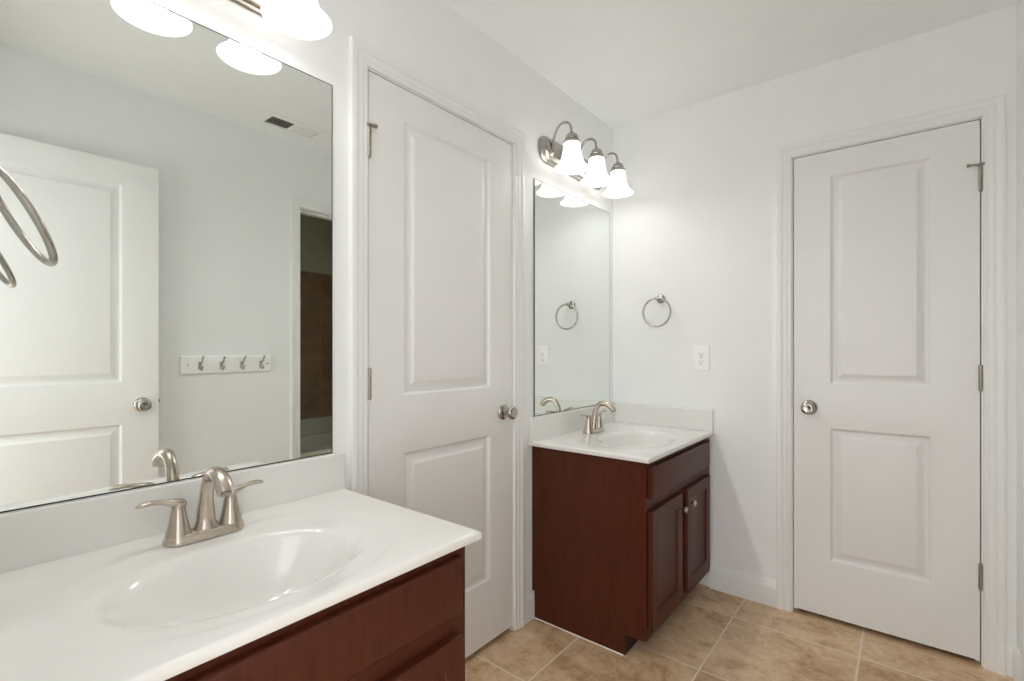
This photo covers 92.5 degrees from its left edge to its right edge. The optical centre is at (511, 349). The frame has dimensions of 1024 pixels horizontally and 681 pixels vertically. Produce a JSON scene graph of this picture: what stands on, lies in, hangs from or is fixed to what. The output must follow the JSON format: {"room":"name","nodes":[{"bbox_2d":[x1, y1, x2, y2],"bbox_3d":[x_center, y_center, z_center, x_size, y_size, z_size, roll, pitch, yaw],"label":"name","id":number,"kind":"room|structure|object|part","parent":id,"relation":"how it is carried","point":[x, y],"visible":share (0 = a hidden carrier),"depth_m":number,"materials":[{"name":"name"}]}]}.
{"room":"bathroom","nodes":[
{"label":"bathroom","id":0,"kind":"room"},
{"bbox_2d":[4,0,612,595],"bbox_3d":[-0.263,-0.030,1.828,0.115,2.433,2.756,0,0,39],"label":"wall","id":1,"kind":"structure","parent":0,"point":[430,38],"depth_m":1.71,"materials":[{"name":"paint"}]},
{"bbox_2d":[0,0,331,512],"bbox_3d":[-0.746,-0.231,1.128,0.005,1.058,0.728,0,0,39],"label":"wall mirror","id":2,"kind":"object","parent":1,"relation":"attached to","point":[177,171],"visible":1,"depth_m":1.08,"materials":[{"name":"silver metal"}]},
{"bbox_2d":[0,452,344,573],"bbox_3d":[-0.745,0.352,1.116,0.022,0.106,0.809,0,0,39],"label":"backsplash","id":3,"kind":"structure","parent":1,"relation":"attached to","point":[32,536],"depth_m":1.03,"materials":[{"name":"stone"}]},
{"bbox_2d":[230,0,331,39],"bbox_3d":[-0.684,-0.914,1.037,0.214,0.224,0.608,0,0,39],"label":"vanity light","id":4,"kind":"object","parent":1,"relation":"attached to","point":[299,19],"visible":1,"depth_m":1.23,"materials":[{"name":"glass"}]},
{"bbox_3d":[-0.523,-0.861,1.195,0.160,0.117,0.160,0,0,39],"label":"lamp shade","id":5,"kind":"part","parent":4,"relation":"part of","materials":[{"name":"white glass"}]},
{"bbox_2d":[349,36,524,630],"bbox_3d":[-0.259,0.129,1.819,0.132,2.114,0.846,0,0,39],"label":"door frame","id":6,"kind":"structure","parent":1,"relation":"attached to","point":[363,58],"depth_m":1.50,"materials":[{"name":"paint"}]},
{"bbox_2d":[367,71,517,657],"bbox_3d":[-0.213,0.153,1.778,0.096,2.023,0.732,0,0,39],"label":"door","id":7,"kind":"structure","parent":1,"relation":"in","point":[441,412],"depth_m":1.75,"materials":[{"name":"paint"}]},
{"bbox_3d":[-0.004,0.258,1.992,0.036,0.055,0.055,0,0,39],"label":"knob","id":8,"kind":"part","parent":7,"relation":"part of","materials":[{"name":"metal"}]},
{"bbox_2d":[525,590,534,623],"bbox_3d":[0.072,1.127,2.143,0.014,0.118,0.074,0,0,39],"label":"baseboard","id":9,"kind":"structure","parent":1,"relation":"attached to","point":[529,597],"depth_m":2.14,"materials":[{"name":"paint"}]},
{"bbox_2d":[534,178,609,415],"bbox_3d":[0.321,-0.231,2.461,0.005,1.058,0.714,0,0,39],"label":"wall mirror","id":10,"kind":"object","parent":1,"relation":"attached to","point":[572,235],"visible":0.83,"depth_m":2.42,"materials":[{"name":"silver metal"}]},
{"bbox_2d":[529,402,615,441],"bbox_3d":[0.330,0.352,2.458,0.022,0.106,0.800,0,0,39],"label":"backsplash","id":11,"kind":"structure","parent":1,"relation":"attached to","point":[558,423],"depth_m":2.32,"materials":[{"name":"stone"}]},
{"bbox_2d":[538,121,633,197],"bbox_3d":[0.386,-0.914,2.373,0.214,0.224,0.608,0,0,39],"label":"vanity light","id":12,"kind":"object","parent":1,"relation":"attached to","point":[567,159],"visible":1,"depth_m":2.30,"materials":[{"name":"glass"}]},
{"bbox_3d":[0.224,-0.954,2.215,0.120,0.146,0.036,0,0,39],"label":"arm","id":13,"kind":"part","parent":12,"relation":"part of","materials":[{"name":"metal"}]},
{"bbox_3d":[0.267,-0.861,2.181,0.160,0.117,0.160,0,0,39],"label":"lamp shade","id":14,"kind":"part","parent":12,"relation":"part of","materials":[{"name":"white glass"}]},
{"bbox_3d":[0.364,-0.954,2.390,0.120,0.146,0.036,0,0,39],"label":"arm","id":15,"kind":"part","parent":12,"relation":"part of","materials":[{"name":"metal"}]},
{"bbox_3d":[0.407,-0.861,2.356,0.160,0.117,0.160,0,0,39],"label":"lamp shade","id":16,"kind":"part","parent":12,"relation":"part of","materials":[{"name":"white glass"}]},
{"bbox_3d":[0.504,-0.954,2.565,0.120,0.146,0.036,0,0,39],"label":"arm","id":17,"kind":"part","parent":12,"relation":"part of","materials":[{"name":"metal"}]},
{"bbox_3d":[0.547,-0.861,2.531,0.160,0.117,0.160,0,0,39],"label":"lamp shade","id":18,"kind":"part","parent":12,"relation":"part of","materials":[{"name":"white glass"}]},
{"bbox_2d":[442,0,1017,128],"bbox_3d":[0.409,-1.272,1.290,1.836,0.050,2.756,0,0,39],"label":"ceiling","id":19,"kind":"structure","parent":0,"point":[626,62],"depth_m":1.96,"materials":[{"name":"paint"}]},
{"bbox_2d":[465,584,1012,680],"bbox_3d":[-0.024,1.211,0.750,1.836,0.050,4.141,0,0,39],"label":"floor","id":20,"kind":"structure","parent":0,"point":[711,635],"depth_m":1.91,"materials":[{"name":"tile"}]},
{"bbox_2d":[165,546,464,680],"bbox_3d":[-0.534,0.805,0.932,0.580,0.763,0.784,0,0,39],"label":"vanity cabinet","id":21,"kind":"object","parent":20,"relation":"on","point":[409,626],"visible":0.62,"depth_m":0.89,"materials":[{"name":"brown wood"}]},
{"bbox_2d":[0,452,480,680],"bbox_3d":[-0.537,0.420,0.950,0.554,0.241,0.809,0,0,39],"label":"countertop","id":22,"kind":"structure","parent":21,"relation":"on","point":[90,589],"depth_m":0.94,"materials":[{"name":"stone"}]},
{"bbox_2d":[135,466,263,547],"bbox_3d":[-0.666,0.326,1.066,0.181,0.157,0.181,0,0,-6],"label":"faucet","id":23,"kind":"object","parent":22,"relation":"on","point":[179,532],"visible":1,"depth_m":1.04,"materials":[{"name":"silver metal"}]},
{"bbox_3d":[-0.717,0.319,1.003,0.026,0.026,0.087,0,0,39],"label":"lever","id":24,"kind":"part","parent":23,"relation":"part of","materials":[{"name":"silver metal"}]},
{"bbox_3d":[-0.698,0.360,1.026,0.049,0.060,0.049,0,0,39],"label":"handle","id":25,"kind":"part","parent":23,"relation":"part of","materials":[{"name":"silver metal"}]},
{"bbox_3d":[-0.666,0.396,1.066,0.057,0.018,0.157,0,0,39],"label":"plate","id":26,"kind":"part","parent":23,"relation":"part of","materials":[{"name":"silver metal"}]},
{"bbox_3d":[-0.628,0.320,1.035,0.140,0.146,0.049,0,0,39],"label":"spout","id":27,"kind":"part","parent":23,"relation":"part of","materials":[{"name":"silver metal"}]},
{"bbox_3d":[-0.635,0.360,1.105,0.049,0.060,0.049,0,0,39],"label":"handle","id":28,"kind":"part","parent":23,"relation":"part of","materials":[{"name":"silver metal"}]},
{"bbox_3d":[-0.616,0.319,1.129,0.026,0.026,0.087,0,0,39],"label":"lever","id":29,"kind":"part","parent":23,"relation":"part of","materials":[{"name":"silver metal"}]},
{"bbox_3d":[-0.210,0.838,0.935,0.020,0.452,0.319,0,0,39],"label":"door","id":30,"kind":"part","parent":21,"relation":"part of","materials":[{"name":"brown wood"}]},
{"bbox_2d":[532,437,709,655],"bbox_3d":[0.555,0.805,2.292,0.580,0.763,0.775,0,0,39],"label":"vanity cabinet","id":31,"kind":"object","parent":20,"relation":"on","point":[618,545],"visible":0.96,"depth_m":2.00,"materials":[{"name":"brown wood"}]},
{"bbox_2d":[528,402,714,463],"bbox_3d":[0.538,0.420,2.292,0.554,0.241,0.800,0,0,39],"label":"countertop","id":32,"kind":"structure","parent":31,"relation":"on","point":[642,433],"depth_m":2.38,"materials":[{"name":"stone"}]},
{"bbox_2d":[580,401,616,433],"bbox_3d":[0.401,0.326,2.398,0.181,0.157,0.181,0,0,-6],"label":"faucet","id":33,"kind":"object","parent":32,"relation":"on","point":[594,424],"visible":1,"depth_m":2.36,"materials":[{"name":"silver metal"}]},
{"bbox_3d":[0.369,0.360,2.358,0.049,0.060,0.049,0,0,39],"label":"handle","id":34,"kind":"part","parent":33,"relation":"part of","materials":[{"name":"silver metal"}]},
{"bbox_3d":[0.400,0.396,2.398,0.057,0.018,0.157,0,0,39],"label":"plate","id":35,"kind":"part","parent":33,"relation":"part of","materials":[{"name":"silver metal"}]},
{"bbox_3d":[0.432,0.360,2.437,0.049,0.060,0.049,0,0,39],"label":"handle","id":36,"kind":"part","parent":33,"relation":"part of","materials":[{"name":"silver metal"}]},
{"bbox_3d":[0.438,0.320,2.367,0.140,0.146,0.049,0,0,39],"label":"spout","id":37,"kind":"part","parent":33,"relation":"part of","materials":[{"name":"silver metal"}]},
{"bbox_3d":[0.621,0.838,1.972,0.020,0.452,0.319,0,0,39],"label":"door","id":38,"kind":"part","parent":31,"relation":"part of","materials":[{"name":"brown wood"}]},
{"bbox_3d":[0.737,0.763,2.149,0.019,0.680,0.771,0,0,39],"label":"frame","id":39,"kind":"part","parent":31,"relation":"part of","materials":[{"name":"brown wood"}]},
{"bbox_3d":[0.739,0.507,2.120,0.020,0.119,0.697,0,0,39],"label":"drawer","id":40,"kind":"part","parent":31,"relation":"part of","materials":[{"name":"brown wood"}]},
{"bbox_3d":[0.723,0.674,2.061,0.028,0.028,0.028,0,0,39],"label":"knob","id":41,"kind":"part","parent":31,"relation":"part of","materials":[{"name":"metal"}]},
{"bbox_3d":[0.793,0.674,2.149,0.028,0.028,0.028,0,0,39],"label":"knob","id":42,"kind":"part","parent":31,"relation":"part of","materials":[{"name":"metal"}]},
{"bbox_3d":[0.857,0.838,2.268,0.020,0.452,0.318,0,0,39],"label":"door","id":43,"kind":"part","parent":31,"relation":"part of","materials":[{"name":"brown wood"}]},
{"bbox_2d":[613,5,1016,643],"bbox_3d":[1.235,-0.030,2.321,1.606,2.433,0.115,0,0,39],"label":"wall","id":44,"kind":"structure","parent":0,"point":[696,230],"depth_m":2.36,"materials":[{"name":"paint"}]},
{"bbox_2d":[642,295,670,326],"bbox_3d":[0.770,-0.202,2.575,0.157,0.176,0.068,0,0,39],"label":"towel ring","id":45,"kind":"object","parent":44,"relation":"attached to","point":[660,299],"visible":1,"depth_m":2.57,"materials":[{"name":"metal"}]},
{"bbox_2d":[693,345,709,370],"bbox_3d":[0.952,0.044,2.467,0.081,0.127,0.008,0,0,39],"label":"wall outlet","id":46,"kind":"object","parent":44,"relation":"attached to","point":[701,353],"visible":1,"depth_m":2.46,"materials":[{"name":"white plastic"}]},
{"bbox_2d":[698,359,703,364],"bbox_3d":[0.951,0.064,2.466,0.034,0.034,0.003,0,0,39],"label":"receptacle","id":47,"kind":"object","parent":46,"relation":"attached to","point":[700,361],"depth_m":2.46,"materials":[{"name":"white plastic"}]},
{"bbox_2d":[698,351,703,356],"bbox_3d":[0.951,0.025,2.466,0.034,0.034,0.003,0,0,39],"label":"receptacle","id":48,"kind":"object","parent":46,"relation":"attached to","point":[700,353],"depth_m":2.46,"materials":[{"name":"white plastic"}]},
{"bbox_2d":[710,564,775,607],"bbox_3d":[1.101,1.127,2.346,0.296,0.118,0.014,0,0,39],"label":"baseboard","id":49,"kind":"structure","parent":44,"relation":"attached to","point":[751,587],"depth_m":2.34,"materials":[{"name":"paint"}]},
{"bbox_2d":[793,120,984,659],"bbox_3d":[1.506,0.153,2.013,0.634,2.023,0.096,0,0,39],"label":"door","id":50,"kind":"structure","parent":44,"relation":"in","point":[888,371],"depth_m":1.99,"materials":[{"name":"paint"}]},
{"bbox_3d":[1.295,0.258,2.145,0.055,0.055,0.036,0,0,39],"label":"knob","id":51,"kind":"part","parent":50,"relation":"part of","materials":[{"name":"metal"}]},
{"bbox_2d":[776,94,1005,675],"bbox_3d":[1.542,0.129,2.063,0.748,2.114,0.132,0,0,39],"label":"door frame","id":52,"kind":"structure","parent":44,"relation":"attached to","point":[991,112],"depth_m":1.82,"materials":[{"name":"paint"}]},
{"bbox_2d":[1006,642,1016,676],"bbox_3d":[1.810,1.127,1.777,0.028,0.118,0.014,0,0,39],"label":"baseboard","id":53,"kind":"structure","parent":44,"relation":"attached to","point":[1010,647],"depth_m":1.78,"materials":[{"name":"paint"}]},
{"bbox_2d":[1017,0,1023,654],"bbox_3d":[1.081,-0.030,0.752,0.115,2.433,2.756,0,0,39],"label":"wall","id":54,"kind":"structure","parent":0,"point":[1020,4],"depth_m":1.73,"materials":[{"name":"paint"}]},
{"bbox_2d":[1012,646,1020,680],"bbox_3d":[1.750,1.127,1.690,0.014,0.118,0.199,0,0,39],"label":"baseboard","id":55,"kind":"structure","parent":54,"relation":"attached to","point":[1016,657],"depth_m":1.72,"materials":[{"name":"paint"}]},
{"bbox_2d":[1021,62,1023,680],"bbox_3d":[1.473,0.129,1.242,0.150,2.114,0.847,0,0,39],"label":"door frame","id":56,"kind":"structure","parent":54,"relation":"attached to","point":[1022,67],"depth_m":1.60,"materials":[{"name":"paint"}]},
{"bbox_3d":[-0.416,-0.030,0.260,1.606,2.433,0.115,0,0,39],"label":"wall","id":57,"kind":"structure","parent":0,"visible":0},
{"bbox_2d":[0,165,57,266],"bbox_3d":[-0.782,-0.216,0.728,0.167,0.167,0.157,0,0,39],"label":"towel ring","id":58,"kind":"object","parent":57,"relation":"attached to","point":[52,261],"visible":1,"depth_m":0.74,"materials":[{"name":"metal"}]}
]}

